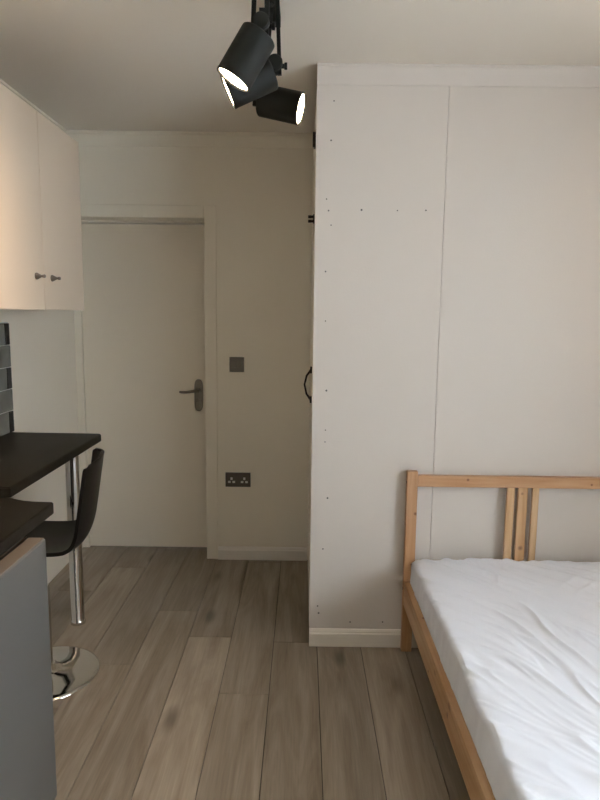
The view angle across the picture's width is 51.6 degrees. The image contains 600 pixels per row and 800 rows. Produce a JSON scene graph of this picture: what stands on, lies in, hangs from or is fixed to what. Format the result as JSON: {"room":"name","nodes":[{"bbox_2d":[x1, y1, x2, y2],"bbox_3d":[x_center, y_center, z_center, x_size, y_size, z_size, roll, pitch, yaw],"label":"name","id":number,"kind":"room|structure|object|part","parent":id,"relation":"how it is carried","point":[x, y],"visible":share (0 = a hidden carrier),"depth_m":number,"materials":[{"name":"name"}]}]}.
{"room":"studio apartment","nodes":[
{"label":"studio apartment","id":0,"kind":"room"},
{"bbox_2d":[0,309,82,583],"bbox_3d":[-1.407,0.092,1.101,0.100,2.455,5.540,1,8,0],"label":"wall","id":1,"kind":"structure","parent":0,"point":[42,342],"depth_m":3.30,"materials":[{"name":"paint"}]},
{"bbox_2d":[0,322,13,435],"bbox_3d":[-1.345,0.009,2.160,0.012,0.538,1.462,1,8,0],"label":"tile backsplash","id":2,"kind":"structure","parent":1,"relation":"attached to","point":[6,394],"depth_m":2.82,"materials":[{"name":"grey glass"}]},
{"bbox_2d":[0,79,66,131],"bbox_3d":[-1.309,-1.067,0.798,0.070,0.074,5.257,1,8,0],"label":"crown molding","id":3,"kind":"structure","parent":1,"relation":"attached to","point":[2,82],"depth_m":2.92,"materials":[{"name":"paint"}]},
{"bbox_2d":[0,83,83,310],"bbox_3d":[-1.158,-0.735,2.428,0.366,0.753,0.887,1,8,0],"label":"upper cabinet","id":4,"kind":"object","parent":1,"relation":"attached to","point":[41,263],"visible":1,"depth_m":2.39,"materials":[{"name":"beige laminate"}]},
{"bbox_3d":[-1.022,-0.703,2.207,0.018,0.753,0.440,1,8,0],"label":"door","id":5,"kind":"part","parent":4,"relation":"part of","materials":[{"name":"beige laminate"}]},
{"bbox_3d":[-0.996,-0.476,2.388,0.036,0.027,0.027,1,8,0],"label":"knob","id":6,"kind":"part","parent":4,"relation":"part of","materials":[{"name":"silver metal"}]},
{"bbox_3d":[-0.996,-0.497,2.537,0.036,0.027,0.027,1,8,0],"label":"knob","id":7,"kind":"part","parent":4,"relation":"part of","materials":[{"name":"silver metal"}]},
{"bbox_3d":[-1.019,-0.763,2.647,0.018,0.753,0.442,1,8,0],"label":"door","id":8,"kind":"part","parent":4,"relation":"part of","materials":[{"name":"beige laminate"}]},
{"bbox_2d":[78,146,312,559],"bbox_3d":[-0.352,-0.252,3.691,1.980,2.455,0.263,1,8,0],"label":"wall","id":9,"kind":"structure","parent":0,"point":[262,197],"depth_m":3.51,"materials":[{"name":"paint"}]},
{"bbox_2d":[74,220,203,546],"bbox_3d":[-0.944,-0.062,3.782,0.800,1.980,0.140,1,8,0],"label":"door frame","id":10,"kind":"structure","parent":9,"relation":"attached to","point":[78,323],"depth_m":3.72,"materials":[{"name":"paint"}]},
{"bbox_2d":[81,224,206,546],"bbox_3d":[-0.922,-0.052,3.743,0.756,1.960,0.100,1,8,0],"label":"door","id":11,"kind":"structure","parent":9,"relation":"in","point":[143,315],"depth_m":3.74,"materials":[{"name":"beige paint"}]},
{"bbox_3d":[-0.658,-0.054,3.717,0.124,0.029,0.051,1,8,0],"label":"lever","id":12,"kind":"part","parent":11,"relation":"part of","materials":[{"name":"silver metal"}]},
{"bbox_3d":[-0.612,-0.029,3.749,0.052,0.192,0.010,1,8,0],"label":"handle plate","id":13,"kind":"part","parent":11,"relation":"part of","materials":[{"name":"silver metal"}]},
{"bbox_2d":[81,204,217,558],"bbox_3d":[-0.911,-0.068,3.582,0.868,2.048,0.008,1,8,0],"label":"trim","id":14,"kind":"structure","parent":9,"relation":"attached to","point":[208,212],"depth_m":3.52,"materials":[{"name":"paint"}]},
{"bbox_2d":[65,130,312,147],"bbox_3d":[-0.578,-1.416,3.374,1.502,0.067,0.049,1,8,0],"label":"crown molding","id":15,"kind":"structure","parent":9,"relation":"attached to","point":[83,137],"depth_m":3.37,"materials":[{"name":"paint"}]},
{"bbox_2d":[229,357,243,371],"bbox_3d":[-0.362,-0.203,3.559,0.084,0.086,0.011,1,8,0],"label":"light switch","id":16,"kind":"object","parent":9,"relation":"attached to","point":[236,364],"visible":1,"depth_m":3.56,"materials":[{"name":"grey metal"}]},
{"bbox_2d":[225,472,250,486],"bbox_3d":[-0.365,0.469,3.652,0.147,0.086,0.010,1,8,0],"label":"power socket","id":17,"kind":"object","parent":9,"relation":"attached to","point":[232,479],"visible":1,"depth_m":3.65,"materials":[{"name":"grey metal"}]},
{"bbox_2d":[218,546,306,560],"bbox_3d":[-0.224,0.917,3.710,0.530,0.078,0.016,1,8,0],"label":"baseboard","id":18,"kind":"structure","parent":9,"relation":"attached to","point":[224,552],"depth_m":3.70,"materials":[{"name":"beige"}]},
{"bbox_2d":[49,546,469,799],"bbox_3d":[0.284,1.316,1.249,3.310,0.030,5.520,1,8,0],"label":"floor","id":19,"kind":"structure","parent":0,"point":[209,683],"depth_m":2.38,"materials":[{"name":"grey wood"}]},
{"bbox_2d":[0,536,56,799],"bbox_3d":[-1.011,0.827,1.527,0.586,0.832,0.548,1,8,0],"label":"base cabinet","id":20,"kind":"object","parent":19,"relation":"on","point":[27,740],"visible":1,"depth_m":1.63,"materials":[{"name":"grey laminate"}]},
{"bbox_3d":[-0.739,0.423,1.470,0.043,0.002,0.540,1,8,0],"label":"trim","id":21,"kind":"part","parent":20,"relation":"part of","materials":[{"name":"brown"}]},
{"bbox_2d":[0,498,53,555],"bbox_3d":[-1.065,0.416,1.340,0.587,0.038,1.330,1,8,0],"label":"countertop","id":22,"kind":"structure","parent":20,"relation":"on","point":[18,518],"depth_m":1.80,"materials":[{"name":"black laminate"}]},
{"bbox_2d":[0,432,100,625],"bbox_3d":[-1.133,0.662,2.457,0.426,0.902,0.955,1,8,0],"label":"breakfast bar","id":23,"kind":"object","parent":19,"relation":"on","point":[26,458],"visible":0.9,"depth_m":2.64,"materials":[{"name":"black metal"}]},
{"bbox_3d":[-1.043,0.623,2.877,0.072,0.868,0.072,1,8,0],"label":"leg","id":24,"kind":"part","parent":23,"relation":"part of","materials":[{"name":"silver metal"}]},
{"bbox_2d":[23,448,103,700],"bbox_3d":[-1.011,0.661,2.456,0.481,0.908,0.410,-1,8,-13],"label":"bar stool","id":25,"kind":"object","parent":19,"relation":"on","point":[73,668],"visible":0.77,"depth_m":2.46,"materials":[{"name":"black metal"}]},
{"bbox_2d":[304,92,316,604],"bbox_3d":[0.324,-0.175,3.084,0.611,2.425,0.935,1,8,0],"label":"door","id":26,"kind":"structure","parent":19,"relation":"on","point":[310,371],"depth_m":2.86,"materials":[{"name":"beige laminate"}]},
{"bbox_3d":[0.037,-0.068,2.776,0.042,0.163,0.020,1,8,0],"label":"bow handle","id":27,"kind":"part","parent":26,"relation":"part of","materials":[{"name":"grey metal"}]},
{"bbox_3d":[0.059,0.075,3.119,0.013,1.763,0.930,1,8,0],"label":"door","id":28,"kind":"part","parent":26,"relation":"part of","materials":[{"name":"paint"}]},
{"bbox_3d":[0.072,-1.053,2.964,0.013,0.499,0.930,1,8,0],"label":"door","id":29,"kind":"part","parent":26,"relation":"part of","materials":[{"name":"paint"}]},
{"bbox_2d":[400,470,599,799],"bbox_3d":[0.933,0.844,1.665,0.985,0.807,2.071,1,8,0],"label":"bed","id":30,"kind":"object","parent":19,"relation":"on","point":[472,770],"visible":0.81,"depth_m":2.61,"materials":[{"name":"brown wood"}]},
{"bbox_3d":[0.470,0.699,2.676,0.045,0.807,0.032,1,8,0],"label":"headboard post","id":31,"kind":"part","parent":30,"relation":"part of","materials":[{"name":"brown wood"}]},
{"bbox_3d":[0.454,0.969,1.692,0.026,0.104,1.993,1,8,0],"label":"rail","id":32,"kind":"part","parent":30,"relation":"part of","materials":[{"name":"brown wood"}]},
{"bbox_2d":[410,558,599,799],"bbox_3d":[0.929,0.889,1.676,0.934,0.180,1.982,1,8,0],"label":"mattress","id":33,"kind":"object","parent":30,"relation":"on","point":[517,643],"visible":0.98,"depth_m":1.86,"materials":[{"name":"white fabric"}]},
{"bbox_3d":[0.943,0.346,2.624,0.894,0.048,0.028,1,8,0],"label":"rail","id":34,"kind":"part","parent":30,"relation":"part of","materials":[{"name":"brown wood"}]},
{"bbox_2d":[0,0,599,132],"bbox_3d":[0.313,-1.146,0.870,3.510,0.100,5.640,1,8,0],"label":"ceiling","id":35,"kind":"structure","parent":0,"point":[98,65],"depth_m":2.26,"materials":[{"name":"beige paint"}]},
{"bbox_2d":[272,10,280,27],"bbox_3d":[-0.083,-1.154,1.381,0.032,0.032,1.350,1,8,0],"label":"track","id":36,"kind":"object","parent":35,"relation":"attached to","point":[274,11],"visible":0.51,"depth_m":2.00,"materials":[{"name":"black metal"}]},
{"bbox_2d":[217,0,274,92],"bbox_3d":[-0.126,-0.938,1.451,0.135,0.417,0.121,1,8,0],"label":"track spotlight","id":37,"kind":"object","parent":36,"relation":"hanging from","point":[252,46],"visible":1,"depth_m":1.43,"materials":[{"name":"black metal"}]},
{"bbox_2d":[220,0,286,109],"bbox_3d":[-0.122,-0.974,1.640,0.178,0.396,0.116,1,8,0],"label":"track spotlight","id":38,"kind":"object","parent":36,"relation":"hanging from","point":[266,82],"visible":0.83,"depth_m":1.63,"materials":[{"name":"black metal"}]},
{"bbox_2d":[252,0,305,125],"bbox_3d":[-0.062,-1.008,1.837,0.164,0.381,0.110,2,8,11],"label":"track spotlight","id":39,"kind":"object","parent":36,"relation":"hanging from","point":[286,105],"visible":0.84,"depth_m":1.81,"materials":[{"name":"black metal"}]},
{"bbox_2d":[309,85,599,628],"bbox_3d":[1.008,-0.098,2.607,1.908,2.433,0.019,1,8,0],"label":"wall","id":40,"kind":"structure","parent":0,"point":[518,389],"depth_m":2.57,"materials":[{"name":"paint"}]},
{"bbox_2d":[309,628,417,647],"bbox_3d":[0.994,1.063,2.750,1.908,0.078,0.016,1,8,0],"label":"baseboard","id":41,"kind":"structure","parent":40,"relation":"attached to","point":[323,637],"depth_m":2.75,"materials":[{"name":"beige"}]},
{"bbox_2d":[317,63,599,87],"bbox_3d":[1.022,-1.264,2.425,1.908,0.072,0.024,1,8,0],"label":"crown molding","id":42,"kind":"structure","parent":40,"relation":"attached to","point":[387,74],"depth_m":2.43,"materials":[{"name":"paint"}]}
]}

